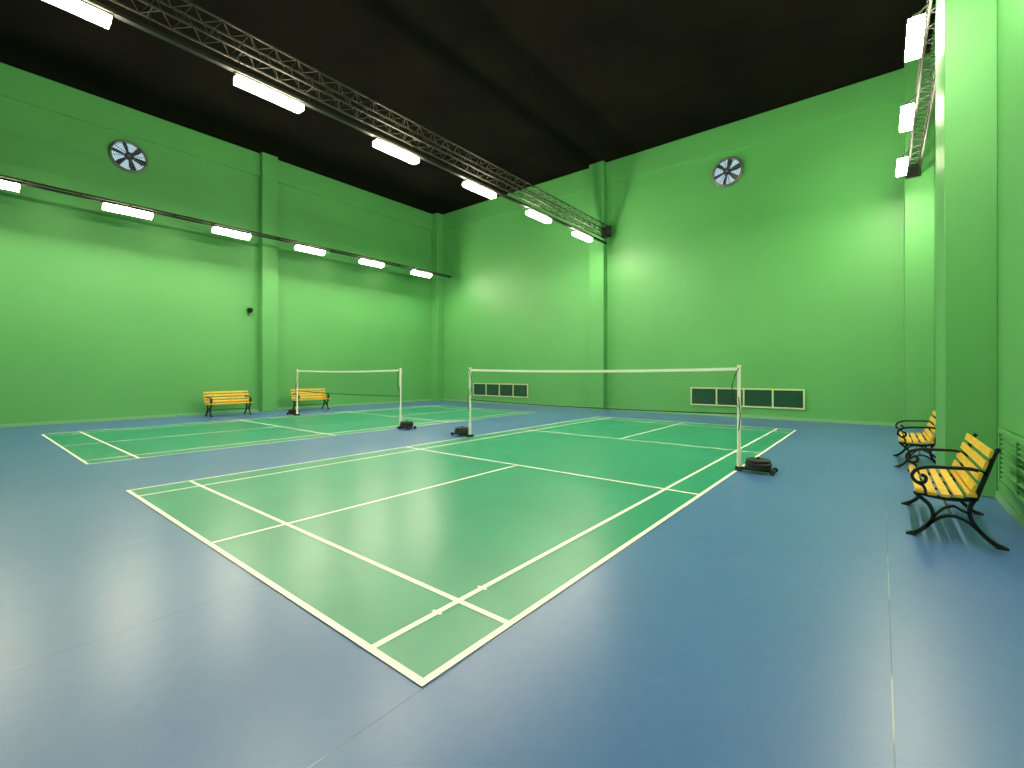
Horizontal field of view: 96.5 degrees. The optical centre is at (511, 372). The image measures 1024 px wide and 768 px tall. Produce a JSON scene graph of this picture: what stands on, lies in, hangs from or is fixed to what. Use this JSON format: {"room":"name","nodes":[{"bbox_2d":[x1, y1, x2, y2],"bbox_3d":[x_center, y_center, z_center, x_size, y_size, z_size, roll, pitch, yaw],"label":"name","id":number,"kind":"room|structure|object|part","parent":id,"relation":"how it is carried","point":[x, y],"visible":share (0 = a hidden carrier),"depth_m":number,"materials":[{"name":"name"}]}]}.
{"room":"sports hall","nodes":[
{"label":"sports hall","id":0,"kind":"room"},
{"bbox_2d":[0,95,430,423],"bbox_3d":[-10.933,-3.654,18.101,0.250,10.500,21.480,0,0,39],"label":"wall","id":1,"kind":"structure","parent":0,"point":[104,314],"depth_m":16.33,"materials":[{"name":"green paint"}]},
{"bbox_2d":[108,140,147,172],"bbox_3d":[-12.886,-7.264,15.373,0.174,1.070,1.070,0,0,39],"label":"exhaust fan","id":2,"kind":"object","parent":1,"relation":"attached to","point":[126,155],"visible":1,"depth_m":15.34,"materials":[{"name":"grey"}]},
{"bbox_2d":[0,62,431,230],"bbox_3d":[-10.801,-8.444,17.994,0.090,0.920,20.980,0,0,39],"label":"beam","id":3,"kind":"structure","parent":1,"relation":"attached to","point":[17,84],"depth_m":16.35,"materials":[{"name":"green paint"}]},
{"bbox_2d":[0,399,431,427],"bbox_3d":[-10.985,1.546,17.822,0.020,0.100,20.480,0,0,39],"label":"baseboard","id":4,"kind":"structure","parent":1,"relation":"attached to","point":[352,404],"depth_m":16.25,"materials":[{"name":"green paint"}]},
{"bbox_2d":[0,174,451,280],"bbox_3d":[-10.296,-5.164,17.291,1.660,0.100,20.400,0,0,39],"label":"rail","id":5,"kind":"object","parent":1,"relation":"attached to","point":[128,205],"visible":0.92,"depth_m":15.49,"materials":[{"name":"black metal"}]},
{"bbox_2d":[0,180,19,191],"bbox_3d":[-13.724,-4.993,11.922,0.258,0.208,1.220,0,0,39],"label":"strip light","id":6,"kind":"object","parent":5,"relation":"hanging from","point":[6,185],"visible":1,"depth_m":12.21,"materials":[{"name":"grey plastic"}]},
{"bbox_2d":[102,202,152,219],"bbox_3d":[-11.900,-4.993,14.177,0.258,0.208,1.220,0,0,39],"label":"strip light","id":7,"kind":"object","parent":5,"relation":"hanging from","point":[105,206],"visible":1,"depth_m":14.10,"materials":[{"name":"grey plastic"}]},
{"bbox_2d":[212,226,250,239],"bbox_3d":[-10.077,-4.993,16.432,0.258,0.208,1.220,0,0,39],"label":"strip light","id":8,"kind":"object","parent":5,"relation":"hanging from","point":[216,230],"visible":1,"depth_m":16.36,"materials":[{"name":"grey plastic"}]},
{"bbox_2d":[294,244,324,255],"bbox_3d":[-8.253,-4.993,18.687,0.258,0.208,1.220,0,0,39],"label":"strip light","id":9,"kind":"object","parent":5,"relation":"hanging from","point":[297,247],"visible":1,"depth_m":18.61,"materials":[{"name":"grey plastic"}]},
{"bbox_2d":[359,259,383,267],"bbox_3d":[-6.430,-4.993,20.942,0.258,0.208,1.220,0,0,39],"label":"strip light","id":10,"kind":"object","parent":5,"relation":"hanging from","point":[361,261],"visible":1,"depth_m":20.86,"materials":[{"name":"grey plastic"}]},
{"bbox_2d":[410,270,431,277],"bbox_3d":[-4.606,-4.993,23.197,0.258,0.208,1.220,0,0,39],"label":"strip light","id":11,"kind":"object","parent":5,"relation":"hanging from","point":[413,272],"visible":1,"depth_m":23.10,"materials":[{"name":"grey plastic"}]},
{"bbox_2d":[259,152,277,411],"bbox_3d":[-10.007,-3.654,18.793,0.320,10.500,0.620,0,0,39],"label":"trim","id":12,"kind":"structure","parent":1,"relation":"attached to","point":[268,178],"depth_m":18.67,"materials":[{"name":"green paint"}]},
{"bbox_2d":[0,0,935,214],"bbox_3d":[-2.710,-9.004,11.452,21.400,0.200,21.480,0,0,39],"label":"ceiling","id":13,"kind":"structure","parent":0,"point":[541,91],"depth_m":13.30,"materials":[{"name":"black paint"}]},
{"bbox_2d":[0,401,1023,767],"bbox_3d":[-2.710,1.696,11.452,21.400,0.200,21.480,0,0,39],"label":"floor","id":14,"kind":"structure","parent":0,"point":[792,617],"depth_m":2.71,"materials":[{"name":"blue plastic"}]},
{"bbox_2d":[203,390,253,416],"bbox_3d":[-10.488,1.142,16.919,0.699,0.918,1.500,0,0,39],"label":"park bench","id":15,"kind":"object","parent":14,"relation":"on","point":[208,402],"visible":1,"depth_m":16.96,"materials":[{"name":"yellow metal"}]},
{"bbox_2d":[41,405,534,464],"bbox_3d":[-5.555,1.591,14.948,6.100,0.004,13.239,0,0,39],"label":"court","id":16,"kind":"object","parent":14,"relation":"on","point":[108,445],"visible":1,"depth_m":12.30,"materials":[{"name":"green plastic"}]},
{"bbox_2d":[287,368,415,429],"bbox_3d":[-5.555,0.734,14.948,7.180,1.710,0.380,0,0,39],"label":"net","id":17,"kind":"object","parent":16,"relation":"on","point":[402,424],"visible":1,"depth_m":14.10,"materials":[{"name":"white fabric"}]},
{"bbox_3d":[-5.555,0.697,14.948,6.060,0.056,0.024,0,0,39],"label":"cord","id":18,"kind":"part","parent":17,"relation":"part of","materials":[{"name":"fabric"}]},
{"bbox_3d":[-5.555,0.332,14.948,6.060,0.765,0.001,0,0,39],"label":"panel","id":19,"kind":"part","parent":17,"relation":"part of","materials":[{"name":"fabric"}]},
{"bbox_2d":[290,388,330,410],"bbox_3d":[-8.520,1.142,19.352,0.699,0.918,1.500,0,0,39],"label":"park bench","id":20,"kind":"object","parent":14,"relation":"on","point":[322,389],"visible":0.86,"depth_m":19.43,"materials":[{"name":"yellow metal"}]},
{"bbox_2d":[126,417,796,686],"bbox_3d":[1.335,1.591,9.377,6.100,0.004,13.239,0,0,39],"label":"court","id":21,"kind":"object","parent":14,"relation":"on","point":[420,556],"visible":0.99,"depth_m":5.01,"materials":[{"name":"green plastic"}]},
{"bbox_2d":[451,365,777,474],"bbox_3d":[1.335,0.734,9.377,7.180,1.710,0.380,0,0,39],"label":"net","id":22,"kind":"object","parent":21,"relation":"on","point":[751,463],"visible":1,"depth_m":8.20,"materials":[{"name":"white fabric"}]},
{"bbox_3d":[1.335,0.332,9.377,6.060,0.765,0.001,0,0,39],"label":"panel","id":23,"kind":"part","parent":22,"relation":"part of","materials":[{"name":"fabric"}]},
{"bbox_3d":[1.335,0.697,9.377,6.060,0.056,0.024,0,0,39],"label":"cord","id":24,"kind":"part","parent":22,"relation":"part of","materials":[{"name":"fabric"}]},
{"bbox_2d":[893,410,935,467],"bbox_3d":[7.137,1.142,8.004,0.699,0.918,1.500,0,0,39],"label":"park bench","id":25,"kind":"object","parent":14,"relation":"on","point":[904,437],"visible":0.8,"depth_m":7.65,"materials":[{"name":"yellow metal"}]},
{"bbox_2d":[901,433,1008,550],"bbox_3d":[4.593,1.142,4.826,0.699,0.918,1.500,0,0,39],"label":"park bench","id":26,"kind":"object","parent":14,"relation":"on","point":[923,487],"visible":1,"depth_m":4.43,"materials":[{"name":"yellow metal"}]},
{"bbox_2d":[444,101,903,422],"bbox_3d":[3.965,-3.654,19.706,20.900,10.500,0.250,0,0,39],"label":"wall","id":27,"kind":"structure","parent":0,"point":[790,273],"depth_m":16.62,"materials":[{"name":"green paint"}]},
{"bbox_2d":[80,0,610,243],"bbox_3d":[-2.527,-5.719,11.105,0.440,0.730,20.570,0,0,39],"label":"lighting truss","id":28,"kind":"object","parent":27,"relation":"attached to","point":[605,231],"visible":1,"depth_m":9.42,"materials":[{"name":"grey metal"}]},
{"bbox_2d":[44,0,111,28],"bbox_3d":[-6.389,-5.266,6.377,0.200,0.165,1.220,0,0,39],"label":"strip light","id":29,"kind":"object","parent":28,"relation":"hanging from","point":[77,7],"visible":1,"depth_m":6.59,"materials":[{"name":"grey plastic"}]},
{"bbox_2d":[234,73,303,112],"bbox_3d":[-4.566,-5.266,8.632,0.200,0.165,1.220,0,0,39],"label":"strip light","id":30,"kind":"object","parent":28,"relation":"hanging from","point":[240,81],"visible":1,"depth_m":8.55,"materials":[{"name":"grey plastic"}]},
{"bbox_2d":[373,138,418,163],"bbox_3d":[-2.743,-5.266,10.887,0.200,0.165,1.220,0,0,39],"label":"strip light","id":31,"kind":"object","parent":28,"relation":"hanging from","point":[377,143],"visible":1,"depth_m":10.78,"materials":[{"name":"grey plastic"}]},
{"bbox_2d":[463,180,495,198],"bbox_3d":[-0.919,-5.266,13.142,0.200,0.165,1.220,0,0,39],"label":"strip light","id":32,"kind":"object","parent":28,"relation":"hanging from","point":[467,184],"visible":1,"depth_m":13.03,"materials":[{"name":"grey plastic"}]},
{"bbox_2d":[526,209,550,222],"bbox_3d":[0.904,-5.266,15.397,0.200,0.165,1.220,0,0,39],"label":"strip light","id":33,"kind":"object","parent":28,"relation":"hanging from","point":[529,212],"visible":1,"depth_m":15.30,"materials":[{"name":"grey plastic"}]},
{"bbox_2d":[572,230,591,241],"bbox_3d":[2.728,-5.266,17.652,0.200,0.165,1.220,0,0,39],"label":"strip light","id":34,"kind":"object","parent":28,"relation":"hanging from","point":[574,233],"visible":1,"depth_m":17.50,"materials":[{"name":"grey plastic"}]},
{"bbox_2d":[431,213,443,400],"bbox_3d":[-4.203,-3.654,25.828,0.500,10.500,0.500,0,0,39],"label":"trim","id":35,"kind":"structure","parent":27,"relation":"attached to","point":[437,233],"depth_m":25.66,"materials":[{"name":"green paint"}]},
{"bbox_2d":[473,383,528,397],"bbox_3d":[-0.640,0.901,23.236,3.660,0.670,0.050,0,0,39],"label":"air vent","id":36,"kind":"object","parent":27,"relation":"in","point":[496,388],"visible":0.92,"depth_m":23.12,"materials":[{"name":"green"}]},
{"bbox_2d":[589,160,606,409],"bbox_3d":[3.687,-3.654,19.545,0.690,10.500,0.350,0,0,39],"label":"trim","id":37,"kind":"structure","parent":27,"relation":"attached to","point":[597,171],"depth_m":19.37,"materials":[{"name":"green paint"}]},
{"bbox_2d":[443,68,903,230],"bbox_3d":[3.893,-8.444,19.546,20.810,0.920,0.090,0,0,39],"label":"beam","id":38,"kind":"structure","parent":27,"relation":"attached to","point":[886,89],"depth_m":16.47,"materials":[{"name":"green paint"}]},
{"bbox_2d":[444,399,903,426],"bbox_3d":[3.829,1.546,19.642,19.770,0.100,0.020,0,0,39],"label":"baseboard","id":39,"kind":"structure","parent":27,"relation":"attached to","point":[725,415],"depth_m":15.83,"materials":[{"name":"green paint"}]},
{"bbox_2d":[712,157,743,186],"bbox_3d":[7.729,-7.204,16.409,1.070,1.070,0.174,0,0,39],"label":"exhaust fan","id":40,"kind":"object","parent":27,"relation":"attached to","point":[729,170],"visible":1,"depth_m":16.38,"materials":[{"name":"grey"}]},
{"bbox_2d":[691,387,804,409],"bbox_3d":[8.170,0.891,16.112,3.660,0.670,0.050,0,0,39],"label":"air vent","id":41,"kind":"object","parent":27,"relation":"in","point":[750,397],"visible":0.96,"depth_m":15.88,"materials":[{"name":"green"}]},
{"bbox_2d":[904,54,934,428],"bbox_3d":[11.610,-3.654,13.042,0.630,10.500,0.500,0,0,39],"label":"trim","id":42,"kind":"structure","parent":27,"relation":"attached to","point":[919,192],"depth_m":12.83,"materials":[{"name":"green paint"}]},
{"bbox_2d":[935,0,1023,516],"bbox_3d":[5.513,-3.654,4.803,0.250,10.500,21.480,0,0,39],"label":"wall","id":43,"kind":"structure","parent":0,"point":[1010,13],"depth_m":5.25,"materials":[{"name":"green paint"}]},
{"bbox_2d":[902,0,936,178],"bbox_3d":[4.872,-5.629,5.025,0.467,0.510,20.420,0,0,39],"label":"lighting truss","id":44,"kind":"object","parent":43,"relation":"attached to","point":[913,170],"visible":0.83,"depth_m":9.47,"materials":[{"name":"black"}]},
{"bbox_2d":[896,156,907,176],"bbox_3d":[10.013,-5.296,11.735,0.200,0.165,1.060,0,0,39],"label":"strip light","id":45,"kind":"object","parent":44,"relation":"hanging from","point":[902,163],"visible":1,"depth_m":11.58,"materials":[{"name":"grey plastic"}]},
{"bbox_2d":[900,102,914,131],"bbox_3d":[8.189,-5.296,9.480,0.200,0.165,1.060,0,0,39],"label":"strip light","id":46,"kind":"object","parent":44,"relation":"hanging from","point":[907,111],"visible":1,"depth_m":9.31,"materials":[{"name":"grey plastic"}]},
{"bbox_2d":[905,12,925,61],"bbox_3d":[6.366,-5.296,7.225,0.200,0.165,1.060,0,0,39],"label":"strip light","id":47,"kind":"object","parent":44,"relation":"hanging from","point":[916,25],"visible":1,"depth_m":7.09,"materials":[{"name":"grey plastic"}]},
{"bbox_2d":[930,17,935,84],"bbox_3d":[5.353,-8.444,4.875,0.090,0.920,20.890,0,0,39],"label":"trim","id":48,"kind":"structure","parent":43,"relation":"attached to","point":[934,34],"depth_m":11.89,"materials":[{"name":"green paint"}]},
{"bbox_2d":[936,0,996,497],"bbox_3d":[6.348,-3.654,6.423,0.490,10.500,1.250,0,0,39],"label":"column","id":49,"kind":"structure","parent":43,"relation":"attached to","point":[966,30],"depth_m":5.96,"materials":[{"name":"green paint"}]},
{"bbox_2d":[995,490,1023,528],"bbox_3d":[2.475,1.546,1.260,0.020,0.100,11.650,0,0,39],"label":"baseboard","id":50,"kind":"structure","parent":43,"relation":"attached to","point":[1010,509],"depth_m":5.11,"materials":[{"name":"green paint"}]},
{"bbox_2d":[998,428,1023,507],"bbox_3d":[4.724,1.011,4.065,0.050,0.670,3.660,0,0,39],"label":"air vent","id":51,"kind":"object","parent":43,"relation":"in","point":[1011,445],"visible":0.99,"depth_m":5.01,"materials":[{"name":"green metal"}]}
]}

